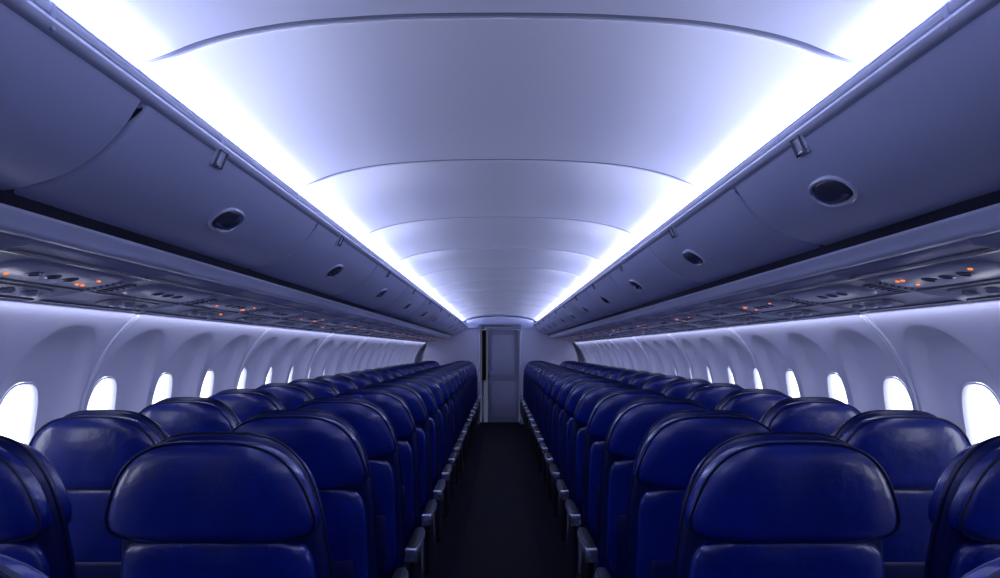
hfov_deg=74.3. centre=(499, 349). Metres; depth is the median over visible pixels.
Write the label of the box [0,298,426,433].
wall
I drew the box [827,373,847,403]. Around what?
window
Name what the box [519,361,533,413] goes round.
seat
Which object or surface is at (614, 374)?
seat
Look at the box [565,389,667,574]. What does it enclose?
seat
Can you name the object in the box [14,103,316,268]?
bin
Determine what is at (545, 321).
bin
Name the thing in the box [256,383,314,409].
seat
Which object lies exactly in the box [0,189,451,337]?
trim
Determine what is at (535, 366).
seat
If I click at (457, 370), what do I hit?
seat
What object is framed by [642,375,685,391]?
seat
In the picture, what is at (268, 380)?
window
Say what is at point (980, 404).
window
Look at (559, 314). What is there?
bin
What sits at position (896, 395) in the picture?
window
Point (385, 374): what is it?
seat
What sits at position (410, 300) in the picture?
bin
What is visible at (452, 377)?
seat
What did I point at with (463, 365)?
seat
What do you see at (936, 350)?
wall
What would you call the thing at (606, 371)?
seat
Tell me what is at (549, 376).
seat
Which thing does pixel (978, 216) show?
trim
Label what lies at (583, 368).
seat
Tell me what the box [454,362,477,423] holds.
seat
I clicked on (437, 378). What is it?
seat
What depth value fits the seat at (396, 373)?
7.66 m
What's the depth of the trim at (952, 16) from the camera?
1.35 m
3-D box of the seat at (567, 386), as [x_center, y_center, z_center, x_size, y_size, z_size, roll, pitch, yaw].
[0.706,0.865,5.523,0.652,1.324,0.633,0,0,0]
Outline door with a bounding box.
[482,325,521,422]
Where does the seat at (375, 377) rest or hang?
on the floor
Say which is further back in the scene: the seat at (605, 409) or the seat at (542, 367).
the seat at (542, 367)
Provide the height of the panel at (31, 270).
0.118 m
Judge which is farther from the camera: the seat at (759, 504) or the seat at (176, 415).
the seat at (176, 415)
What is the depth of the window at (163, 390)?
3.60 m
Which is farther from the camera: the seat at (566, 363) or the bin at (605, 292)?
the seat at (566, 363)
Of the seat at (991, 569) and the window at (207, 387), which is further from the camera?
the window at (207, 387)
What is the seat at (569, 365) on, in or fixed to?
on the floor
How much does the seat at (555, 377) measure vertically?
1.324 m
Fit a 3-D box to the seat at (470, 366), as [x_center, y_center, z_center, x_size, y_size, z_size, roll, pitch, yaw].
[-0.694,0.865,11.623,0.652,1.324,0.633,0,0,0]
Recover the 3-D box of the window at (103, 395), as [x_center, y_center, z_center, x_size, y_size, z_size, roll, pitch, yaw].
[-1.833,0.300,3.020,0.087,0.367,0.224,0,0,0]
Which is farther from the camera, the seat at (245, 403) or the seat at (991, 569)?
the seat at (245, 403)
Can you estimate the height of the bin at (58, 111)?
0.190 m
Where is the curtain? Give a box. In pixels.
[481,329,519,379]
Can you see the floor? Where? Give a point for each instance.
(552, 551)
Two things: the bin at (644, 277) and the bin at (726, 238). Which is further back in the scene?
the bin at (644, 277)
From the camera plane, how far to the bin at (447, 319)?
9.27 m
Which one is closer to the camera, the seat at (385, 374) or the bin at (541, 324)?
the seat at (385, 374)
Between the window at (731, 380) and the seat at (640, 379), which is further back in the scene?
the seat at (640, 379)
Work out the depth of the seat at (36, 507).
1.62 m
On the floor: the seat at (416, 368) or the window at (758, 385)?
the seat at (416, 368)
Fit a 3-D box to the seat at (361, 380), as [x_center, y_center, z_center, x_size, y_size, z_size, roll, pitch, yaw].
[-1.369,0.865,6.133,0.544,1.324,0.633,0,0,0]
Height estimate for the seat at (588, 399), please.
1.324 m
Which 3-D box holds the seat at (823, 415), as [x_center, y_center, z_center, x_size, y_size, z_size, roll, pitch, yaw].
[1.369,0.865,3.083,0.544,1.324,0.633,0,0,0]
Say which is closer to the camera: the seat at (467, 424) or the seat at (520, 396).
the seat at (467, 424)
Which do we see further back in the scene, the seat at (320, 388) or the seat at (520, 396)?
the seat at (520, 396)
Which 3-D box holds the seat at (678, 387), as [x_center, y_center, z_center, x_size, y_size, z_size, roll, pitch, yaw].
[1.369,0.865,4.913,0.544,1.324,0.633,0,0,0]
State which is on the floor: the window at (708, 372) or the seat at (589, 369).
the seat at (589, 369)
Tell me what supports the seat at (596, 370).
on the floor
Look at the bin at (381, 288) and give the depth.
4.25 m
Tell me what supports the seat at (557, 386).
on the floor
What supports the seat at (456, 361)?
on the floor
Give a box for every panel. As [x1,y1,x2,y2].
[0,232,447,341]
[552,232,999,341]
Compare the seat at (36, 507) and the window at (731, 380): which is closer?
the seat at (36, 507)
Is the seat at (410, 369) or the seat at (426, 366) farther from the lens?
the seat at (426, 366)
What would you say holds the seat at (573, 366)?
on the floor
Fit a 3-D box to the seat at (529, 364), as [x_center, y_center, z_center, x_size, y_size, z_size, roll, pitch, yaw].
[0.706,0.865,12.233,0.652,1.324,0.633,0,0,0]
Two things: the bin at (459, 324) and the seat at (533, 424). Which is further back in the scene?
the bin at (459, 324)
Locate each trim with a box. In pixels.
[0,0,465,325]
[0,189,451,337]
[134,12,865,312]
[467,316,532,327]
[534,0,999,325]
[547,190,999,337]
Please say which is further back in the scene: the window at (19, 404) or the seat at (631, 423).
the seat at (631, 423)
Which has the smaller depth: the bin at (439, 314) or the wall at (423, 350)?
the bin at (439, 314)
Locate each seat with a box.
[0,435,75,577]
[0,554,49,577]
[29,410,170,577]
[104,432,331,577]
[139,397,240,435]
[208,389,285,422]
[231,410,407,577]
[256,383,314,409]
[289,379,339,397]
[294,397,424,577]
[314,375,357,391]
[334,389,436,574]
[335,373,372,388]
[350,371,383,382]
[361,383,445,577]
[363,369,393,379]
[375,367,402,377]
[380,379,451,543]
[386,366,409,375]
[393,365,415,373]
[394,375,456,498]
[400,364,420,371]
[407,363,425,370]
[407,373,460,517]
[415,362,429,368]
[415,371,464,471]
[420,362,433,367]
[421,361,436,366]
[423,369,467,461]
[430,367,469,452]
[434,366,471,445]
[441,365,473,438]
[445,364,475,433]
[449,363,476,428]
[452,362,478,419]
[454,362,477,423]
[456,361,479,415]
[467,361,480,412]
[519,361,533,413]
[520,361,543,416]
[521,362,547,419]
[523,362,546,423]
[524,363,551,428]
[525,364,555,433]
[527,365,559,438]
[529,366,566,445]
[531,367,570,452]
[533,369,577,461]
[536,371,585,471]
[540,373,593,483]
[544,375,606,498]
[550,379,621,545]
[556,383,640,577]
[563,361,578,366]
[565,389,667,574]
[567,362,579,367]
[570,362,584,368]
[575,363,592,370]
[577,397,707,577]
[579,364,599,371]
[584,365,606,372]
[591,366,613,375]
[595,410,772,577]
[597,367,624,377]
[606,369,636,379]
[616,371,649,382]
[628,373,664,388]
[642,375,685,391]
[661,379,710,397]
[673,432,900,577]
[685,383,743,409]
[714,389,791,420]
[759,397,860,434]
[830,410,970,577]
[924,435,999,577]
[961,557,999,577]
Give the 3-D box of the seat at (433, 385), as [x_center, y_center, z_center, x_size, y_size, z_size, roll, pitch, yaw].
[-0.694,0.865,5.523,0.652,1.324,0.633,0,0,0]
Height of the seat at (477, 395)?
1.324 m
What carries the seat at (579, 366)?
on the floor
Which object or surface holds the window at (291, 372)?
in the wall at (63, 350)
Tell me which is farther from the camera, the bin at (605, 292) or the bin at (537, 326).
the bin at (537, 326)
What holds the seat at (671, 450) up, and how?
on the floor
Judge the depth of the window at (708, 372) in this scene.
5.77 m
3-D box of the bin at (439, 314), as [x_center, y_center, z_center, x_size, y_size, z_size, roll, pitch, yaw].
[-1.033,-0.403,8.120,0.694,0.190,1.232,0,0,0]
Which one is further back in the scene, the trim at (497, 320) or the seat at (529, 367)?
the trim at (497, 320)
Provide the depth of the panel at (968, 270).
2.25 m
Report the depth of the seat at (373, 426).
2.84 m
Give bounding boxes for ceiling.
[52,0,947,321]
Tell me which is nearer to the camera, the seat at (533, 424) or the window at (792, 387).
the window at (792, 387)
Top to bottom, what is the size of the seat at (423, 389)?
1.324 m
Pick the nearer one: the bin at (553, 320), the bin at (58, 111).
the bin at (58, 111)
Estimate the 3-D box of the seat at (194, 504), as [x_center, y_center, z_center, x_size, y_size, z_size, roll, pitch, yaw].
[-0.694,0.865,1.863,0.652,1.324,0.633,0,0,0]
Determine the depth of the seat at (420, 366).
10.10 m
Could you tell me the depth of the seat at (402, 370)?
8.27 m
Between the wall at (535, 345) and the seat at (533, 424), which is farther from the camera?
the wall at (535, 345)
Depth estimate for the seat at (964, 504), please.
1.62 m
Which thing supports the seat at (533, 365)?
on the floor
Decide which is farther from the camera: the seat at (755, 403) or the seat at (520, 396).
the seat at (520, 396)
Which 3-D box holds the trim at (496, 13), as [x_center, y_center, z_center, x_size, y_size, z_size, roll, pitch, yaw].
[0.000,-0.624,5.530,1.854,0.164,14.570,0,0,0]
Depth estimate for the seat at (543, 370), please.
8.37 m
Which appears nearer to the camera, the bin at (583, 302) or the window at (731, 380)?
the window at (731, 380)
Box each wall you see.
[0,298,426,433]
[418,317,581,361]
[422,326,577,423]
[573,298,999,433]
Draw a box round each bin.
[0,2,140,189]
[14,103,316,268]
[250,224,376,295]
[332,265,407,308]
[374,286,425,316]
[399,299,437,322]
[416,307,446,325]
[427,313,452,328]
[436,318,458,331]
[444,322,462,332]
[449,324,464,334]
[535,324,550,333]
[538,321,557,332]
[542,318,563,330]
[547,313,572,328]
[553,308,582,325]
[561,301,597,322]
[571,291,617,317]
[586,275,649,311]
[609,247,703,300]
[649,188,819,283]
[735,2,999,245]
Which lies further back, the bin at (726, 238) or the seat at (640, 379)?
the seat at (640, 379)
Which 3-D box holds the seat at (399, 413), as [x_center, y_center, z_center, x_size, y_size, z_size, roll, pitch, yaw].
[-0.694,0.865,3.693,0.652,1.324,0.633,0,0,0]
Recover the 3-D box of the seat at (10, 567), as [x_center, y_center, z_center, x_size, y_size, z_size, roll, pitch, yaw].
[-0.694,0.865,0.923,0.652,1.324,0.633,0,0,0]
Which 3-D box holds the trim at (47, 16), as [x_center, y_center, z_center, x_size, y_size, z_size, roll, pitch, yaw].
[-0.824,-0.521,5.450,0.273,0.058,16.100,0,0,0]
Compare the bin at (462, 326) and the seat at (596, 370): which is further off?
the bin at (462, 326)
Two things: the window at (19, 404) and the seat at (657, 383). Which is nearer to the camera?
the window at (19, 404)
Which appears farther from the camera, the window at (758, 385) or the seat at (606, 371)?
the seat at (606, 371)
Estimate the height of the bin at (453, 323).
0.190 m
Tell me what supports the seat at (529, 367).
on the floor
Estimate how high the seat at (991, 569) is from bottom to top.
1.324 m
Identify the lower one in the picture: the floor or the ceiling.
the floor
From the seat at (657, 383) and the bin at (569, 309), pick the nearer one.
the seat at (657, 383)
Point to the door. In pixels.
(503, 345)
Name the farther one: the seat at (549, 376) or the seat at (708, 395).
the seat at (549, 376)
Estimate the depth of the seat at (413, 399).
4.08 m
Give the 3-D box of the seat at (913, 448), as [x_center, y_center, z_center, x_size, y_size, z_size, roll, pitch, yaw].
[1.369,0.865,2.473,0.544,1.324,0.633,0,0,0]
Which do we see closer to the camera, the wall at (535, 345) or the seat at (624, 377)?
the seat at (624, 377)
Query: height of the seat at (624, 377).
1.324 m
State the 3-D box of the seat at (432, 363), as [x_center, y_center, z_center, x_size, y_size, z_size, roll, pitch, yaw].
[-1.369,0.865,12.233,0.544,1.324,0.633,0,0,0]
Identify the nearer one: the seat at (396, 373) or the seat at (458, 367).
the seat at (396, 373)
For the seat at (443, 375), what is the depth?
6.54 m
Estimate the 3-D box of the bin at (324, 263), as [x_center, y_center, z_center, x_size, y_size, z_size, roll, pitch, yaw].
[-1.033,-0.403,3.160,0.694,0.190,1.232,0,0,0]
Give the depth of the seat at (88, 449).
2.17 m
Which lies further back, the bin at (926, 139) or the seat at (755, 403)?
the seat at (755, 403)
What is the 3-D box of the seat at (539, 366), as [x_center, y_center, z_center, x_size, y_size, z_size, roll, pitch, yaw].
[0.706,0.865,9.793,0.652,1.324,0.633,0,0,0]
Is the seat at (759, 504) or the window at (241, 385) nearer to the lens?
the seat at (759, 504)
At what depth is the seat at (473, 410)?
9.60 m
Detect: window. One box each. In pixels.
[0,382,38,444]
[87,377,116,409]
[152,373,172,403]
[200,370,214,397]
[237,367,246,388]
[265,366,272,383]
[288,366,293,382]
[706,366,711,382]
[727,366,734,383]
[753,367,762,388]
[785,370,799,397]
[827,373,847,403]
[883,377,912,409]
[961,382,999,444]
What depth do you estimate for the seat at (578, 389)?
4.70 m
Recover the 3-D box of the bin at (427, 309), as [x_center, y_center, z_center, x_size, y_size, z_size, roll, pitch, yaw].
[-1.033,-0.403,6.880,0.694,0.190,1.232,0,0,0]
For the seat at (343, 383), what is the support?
on the floor
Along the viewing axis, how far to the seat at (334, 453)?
2.21 m
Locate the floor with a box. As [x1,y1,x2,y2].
[424,422,594,577]
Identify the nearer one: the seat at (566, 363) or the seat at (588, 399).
the seat at (588, 399)

